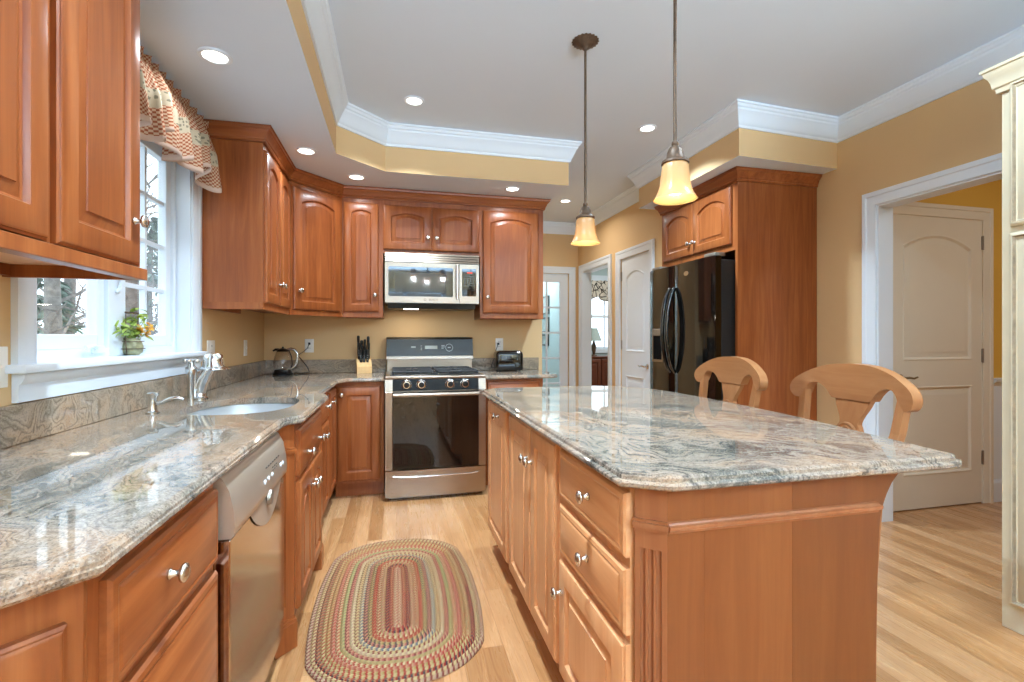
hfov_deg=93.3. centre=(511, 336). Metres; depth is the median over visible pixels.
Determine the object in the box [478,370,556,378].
countertop
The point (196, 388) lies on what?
faucet
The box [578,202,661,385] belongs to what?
wall
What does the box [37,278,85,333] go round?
pine tree
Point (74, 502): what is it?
countertop
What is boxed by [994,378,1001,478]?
trim
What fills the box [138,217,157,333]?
pine tree
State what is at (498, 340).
wall outlet
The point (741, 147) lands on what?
soffit
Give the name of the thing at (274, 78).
ceiling
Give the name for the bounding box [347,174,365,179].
recessed light
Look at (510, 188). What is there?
recessed light
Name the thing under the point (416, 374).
cooktop
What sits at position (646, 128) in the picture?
recessed light
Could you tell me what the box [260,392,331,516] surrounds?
base cabinet
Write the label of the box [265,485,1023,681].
floor
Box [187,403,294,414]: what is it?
sink
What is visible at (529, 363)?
backsplash
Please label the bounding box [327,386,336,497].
base cabinet
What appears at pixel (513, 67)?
ceiling
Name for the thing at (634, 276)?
door
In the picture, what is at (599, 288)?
window valance
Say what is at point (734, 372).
counter stool
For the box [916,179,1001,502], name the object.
wall
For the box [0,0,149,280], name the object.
upper cabinet
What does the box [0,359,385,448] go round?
backsplash
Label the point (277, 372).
kettle
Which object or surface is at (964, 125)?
wall
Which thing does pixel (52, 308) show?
bare tree
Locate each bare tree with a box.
[37,181,157,334]
[37,196,157,333]
[39,153,157,333]
[71,160,157,334]
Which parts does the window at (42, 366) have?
sash, crank handle, frame, casing, lock lever, sash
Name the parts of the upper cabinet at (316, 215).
light rail, door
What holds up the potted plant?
on the window at (42, 366)
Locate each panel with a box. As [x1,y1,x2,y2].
[632,475,883,681]
[875,473,897,681]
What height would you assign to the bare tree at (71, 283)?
10.223 m
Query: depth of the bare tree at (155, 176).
11.82 m
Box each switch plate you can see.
[0,346,7,387]
[244,340,247,355]
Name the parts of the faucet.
cross handle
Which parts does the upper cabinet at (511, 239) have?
light rail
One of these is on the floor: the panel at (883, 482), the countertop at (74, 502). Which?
the panel at (883, 482)
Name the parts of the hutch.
crown, door, door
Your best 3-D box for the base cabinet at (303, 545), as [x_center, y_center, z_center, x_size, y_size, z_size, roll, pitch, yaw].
[-1.223,0.782,2.157,0.697,0.881,0.793,0,0,-14]
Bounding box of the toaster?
[491,343,522,371]
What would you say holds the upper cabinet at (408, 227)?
attached to the wall at (334, 337)
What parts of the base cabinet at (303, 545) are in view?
post, door, false drawer, knob, door, knob, knob, knob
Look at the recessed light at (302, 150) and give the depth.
3.15 m
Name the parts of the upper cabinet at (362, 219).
light rail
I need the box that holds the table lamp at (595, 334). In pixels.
[592,328,601,355]
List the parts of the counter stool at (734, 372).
post, crest rail, post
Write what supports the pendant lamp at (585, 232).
hanging from the ceiling at (513, 67)
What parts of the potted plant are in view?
pot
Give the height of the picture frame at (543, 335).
0.190 m
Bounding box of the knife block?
[356,357,371,373]
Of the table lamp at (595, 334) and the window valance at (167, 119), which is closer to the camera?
the window valance at (167, 119)
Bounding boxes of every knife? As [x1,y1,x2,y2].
[357,336,359,355]
[357,343,359,358]
[366,349,368,362]
[367,342,369,358]
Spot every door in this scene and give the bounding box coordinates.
[542,266,575,386]
[615,239,654,388]
[893,202,993,510]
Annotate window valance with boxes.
[140,46,221,192]
[592,280,607,301]
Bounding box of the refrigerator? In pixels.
[650,252,734,400]
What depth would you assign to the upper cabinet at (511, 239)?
4.21 m
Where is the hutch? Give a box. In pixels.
[979,52,1023,635]
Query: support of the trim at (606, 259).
attached to the wall at (632, 226)
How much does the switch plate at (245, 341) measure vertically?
0.116 m
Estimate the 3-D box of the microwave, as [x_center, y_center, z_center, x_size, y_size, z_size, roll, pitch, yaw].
[-0.694,-0.460,4.160,0.765,0.454,0.456,0,0,-14]
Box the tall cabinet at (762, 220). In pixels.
[654,166,822,420]
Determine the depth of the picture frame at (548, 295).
7.82 m
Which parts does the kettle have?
lid, handle, cord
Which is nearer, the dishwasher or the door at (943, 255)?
the dishwasher
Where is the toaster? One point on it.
(503, 359)
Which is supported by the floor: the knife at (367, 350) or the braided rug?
the braided rug
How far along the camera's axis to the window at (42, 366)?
2.15 m
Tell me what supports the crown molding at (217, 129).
attached to the wall at (334, 337)
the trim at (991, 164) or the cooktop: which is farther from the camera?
the cooktop
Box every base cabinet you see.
[0,581,83,681]
[84,484,217,681]
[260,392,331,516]
[274,407,325,659]
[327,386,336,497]
[335,381,384,496]
[485,378,542,484]
[488,400,509,563]
[509,414,561,663]
[550,449,634,681]
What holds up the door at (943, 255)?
in the wall at (987, 195)
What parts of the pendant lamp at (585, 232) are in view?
rod, lamp shade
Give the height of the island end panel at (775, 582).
0.881 m
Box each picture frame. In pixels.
[542,317,549,331]
[542,334,548,345]
[543,295,549,314]
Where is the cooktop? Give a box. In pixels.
[384,370,485,379]
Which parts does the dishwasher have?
control panel, pocket handle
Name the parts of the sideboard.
door, door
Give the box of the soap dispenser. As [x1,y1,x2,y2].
[145,392,183,413]
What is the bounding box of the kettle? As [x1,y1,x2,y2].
[272,342,309,375]
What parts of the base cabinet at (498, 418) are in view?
knob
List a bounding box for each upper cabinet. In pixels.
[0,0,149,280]
[202,138,290,314]
[243,180,341,316]
[342,197,383,318]
[383,200,479,258]
[474,206,542,319]
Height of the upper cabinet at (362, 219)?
1.015 m
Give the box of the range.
[384,337,485,498]
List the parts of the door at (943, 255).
handle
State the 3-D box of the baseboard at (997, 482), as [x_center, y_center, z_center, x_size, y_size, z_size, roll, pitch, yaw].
[3.952,1.141,3.678,0.795,0.167,0.016,0,0,-14]
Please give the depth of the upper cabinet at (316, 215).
3.65 m
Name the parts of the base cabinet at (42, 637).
door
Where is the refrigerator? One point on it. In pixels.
(692, 303)
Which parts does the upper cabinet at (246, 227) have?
light rail, door, door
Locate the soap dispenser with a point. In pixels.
(152, 396)
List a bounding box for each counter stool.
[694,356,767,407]
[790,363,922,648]
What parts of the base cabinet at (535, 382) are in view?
door, drawer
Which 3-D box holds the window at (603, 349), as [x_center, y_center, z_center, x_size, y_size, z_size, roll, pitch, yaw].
[1.724,-0.420,8.975,0.950,1.430,0.095,0,0,-14]
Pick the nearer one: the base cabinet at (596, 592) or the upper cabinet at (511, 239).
the base cabinet at (596, 592)
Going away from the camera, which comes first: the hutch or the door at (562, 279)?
the hutch
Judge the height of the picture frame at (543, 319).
0.250 m
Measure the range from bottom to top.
1.222 m
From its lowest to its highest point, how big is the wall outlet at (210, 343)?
0.116 m
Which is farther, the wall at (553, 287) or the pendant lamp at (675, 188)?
the wall at (553, 287)
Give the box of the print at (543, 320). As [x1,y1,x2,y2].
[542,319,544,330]
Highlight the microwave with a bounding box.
[385,252,478,310]
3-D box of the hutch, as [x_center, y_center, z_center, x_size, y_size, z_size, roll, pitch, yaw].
[2.454,0.040,1.651,0.646,2.366,1.052,0,0,-14]
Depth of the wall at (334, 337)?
4.29 m
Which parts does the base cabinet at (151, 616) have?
drawer, knob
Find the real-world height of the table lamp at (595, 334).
0.499 m
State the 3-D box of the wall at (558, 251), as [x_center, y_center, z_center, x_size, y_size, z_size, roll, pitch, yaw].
[0.374,-0.160,6.580,1.075,2.770,0.120,0,0,-14]
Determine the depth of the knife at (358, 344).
4.12 m
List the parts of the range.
knob, knob, drawer, drawer pull, oven door, door handle, knob, knob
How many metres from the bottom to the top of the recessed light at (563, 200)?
0.007 m
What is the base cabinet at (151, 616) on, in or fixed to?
on the floor
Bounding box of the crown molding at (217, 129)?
[203,119,550,210]
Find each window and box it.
[5,139,208,402]
[592,275,607,352]
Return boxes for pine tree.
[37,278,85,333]
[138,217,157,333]
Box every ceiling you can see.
[140,0,568,202]
[328,0,1023,222]
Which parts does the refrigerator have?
dispenser panel, dispenser frame, fridge door, handle, handle, fridge door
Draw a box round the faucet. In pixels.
[182,353,229,399]
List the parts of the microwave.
door, handle, control panel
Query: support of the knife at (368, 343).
in the knife block
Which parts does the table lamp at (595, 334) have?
lamp shade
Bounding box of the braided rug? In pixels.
[305,538,483,681]
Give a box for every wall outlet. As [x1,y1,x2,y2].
[207,340,214,352]
[305,339,313,352]
[496,338,502,350]
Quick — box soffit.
[639,128,836,209]
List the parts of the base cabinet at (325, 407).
door, drawer, door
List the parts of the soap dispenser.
spout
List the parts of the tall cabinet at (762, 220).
panel, door, door, crown, panel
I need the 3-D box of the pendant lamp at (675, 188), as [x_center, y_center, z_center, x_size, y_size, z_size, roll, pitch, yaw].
[0.592,-1.021,1.752,0.154,1.046,0.154,0,0,-14]
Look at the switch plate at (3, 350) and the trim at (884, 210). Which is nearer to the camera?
the switch plate at (3, 350)
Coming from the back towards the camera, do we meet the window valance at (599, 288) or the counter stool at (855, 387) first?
the window valance at (599, 288)
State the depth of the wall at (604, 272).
6.53 m
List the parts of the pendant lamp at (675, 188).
rod, lamp shade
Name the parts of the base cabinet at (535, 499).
door, knob, knob, door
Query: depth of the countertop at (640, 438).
1.45 m
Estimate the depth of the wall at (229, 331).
3.10 m
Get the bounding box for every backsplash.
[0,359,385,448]
[472,357,538,369]
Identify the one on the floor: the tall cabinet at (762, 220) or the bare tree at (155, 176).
the tall cabinet at (762, 220)
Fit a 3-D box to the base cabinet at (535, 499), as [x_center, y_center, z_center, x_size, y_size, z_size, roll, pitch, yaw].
[0.354,0.782,2.035,0.677,0.881,0.735,0,0,-14]
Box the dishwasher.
[213,432,286,681]
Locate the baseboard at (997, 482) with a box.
[994,479,1001,501]
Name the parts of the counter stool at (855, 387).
post, crest rail, post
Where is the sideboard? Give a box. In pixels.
[592,355,607,385]
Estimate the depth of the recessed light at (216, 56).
2.08 m
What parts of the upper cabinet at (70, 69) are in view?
door, light rail, door, knob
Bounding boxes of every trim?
[301,0,1023,234]
[579,254,611,385]
[862,153,1001,434]
[877,171,1001,521]
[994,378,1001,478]
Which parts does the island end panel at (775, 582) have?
post, band moulding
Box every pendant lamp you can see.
[571,33,599,245]
[653,0,697,204]
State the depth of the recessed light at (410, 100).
3.15 m
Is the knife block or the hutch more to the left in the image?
the knife block
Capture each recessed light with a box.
[197,47,232,64]
[295,147,316,154]
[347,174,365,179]
[404,96,423,105]
[504,186,520,191]
[559,199,570,202]
[638,124,656,132]
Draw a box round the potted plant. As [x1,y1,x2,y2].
[112,308,154,354]
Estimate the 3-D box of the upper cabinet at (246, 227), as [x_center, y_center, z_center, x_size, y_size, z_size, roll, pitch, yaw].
[-1.658,-0.667,3.105,0.387,1.015,0.687,0,0,-14]
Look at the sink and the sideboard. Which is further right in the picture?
the sideboard
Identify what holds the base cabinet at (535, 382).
on the floor
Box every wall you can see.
[0,275,263,447]
[264,259,541,372]
[542,282,558,386]
[543,233,577,385]
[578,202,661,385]
[591,268,607,385]
[817,79,1001,425]
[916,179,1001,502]
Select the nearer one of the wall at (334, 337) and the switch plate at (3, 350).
the switch plate at (3, 350)
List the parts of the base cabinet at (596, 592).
knob, knob, knob, door, drawer, drawer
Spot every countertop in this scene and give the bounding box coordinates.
[0,372,385,608]
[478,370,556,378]
[482,386,961,491]
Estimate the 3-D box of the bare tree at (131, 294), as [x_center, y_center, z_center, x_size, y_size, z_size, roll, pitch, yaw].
[-5.114,-1.186,6.039,2.780,6.034,1.946,0,0,11]
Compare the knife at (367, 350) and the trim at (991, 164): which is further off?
the knife at (367, 350)
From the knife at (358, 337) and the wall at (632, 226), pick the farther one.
the wall at (632, 226)
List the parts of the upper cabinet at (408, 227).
door, door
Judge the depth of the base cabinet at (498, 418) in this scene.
2.49 m
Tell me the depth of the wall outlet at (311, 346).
4.14 m

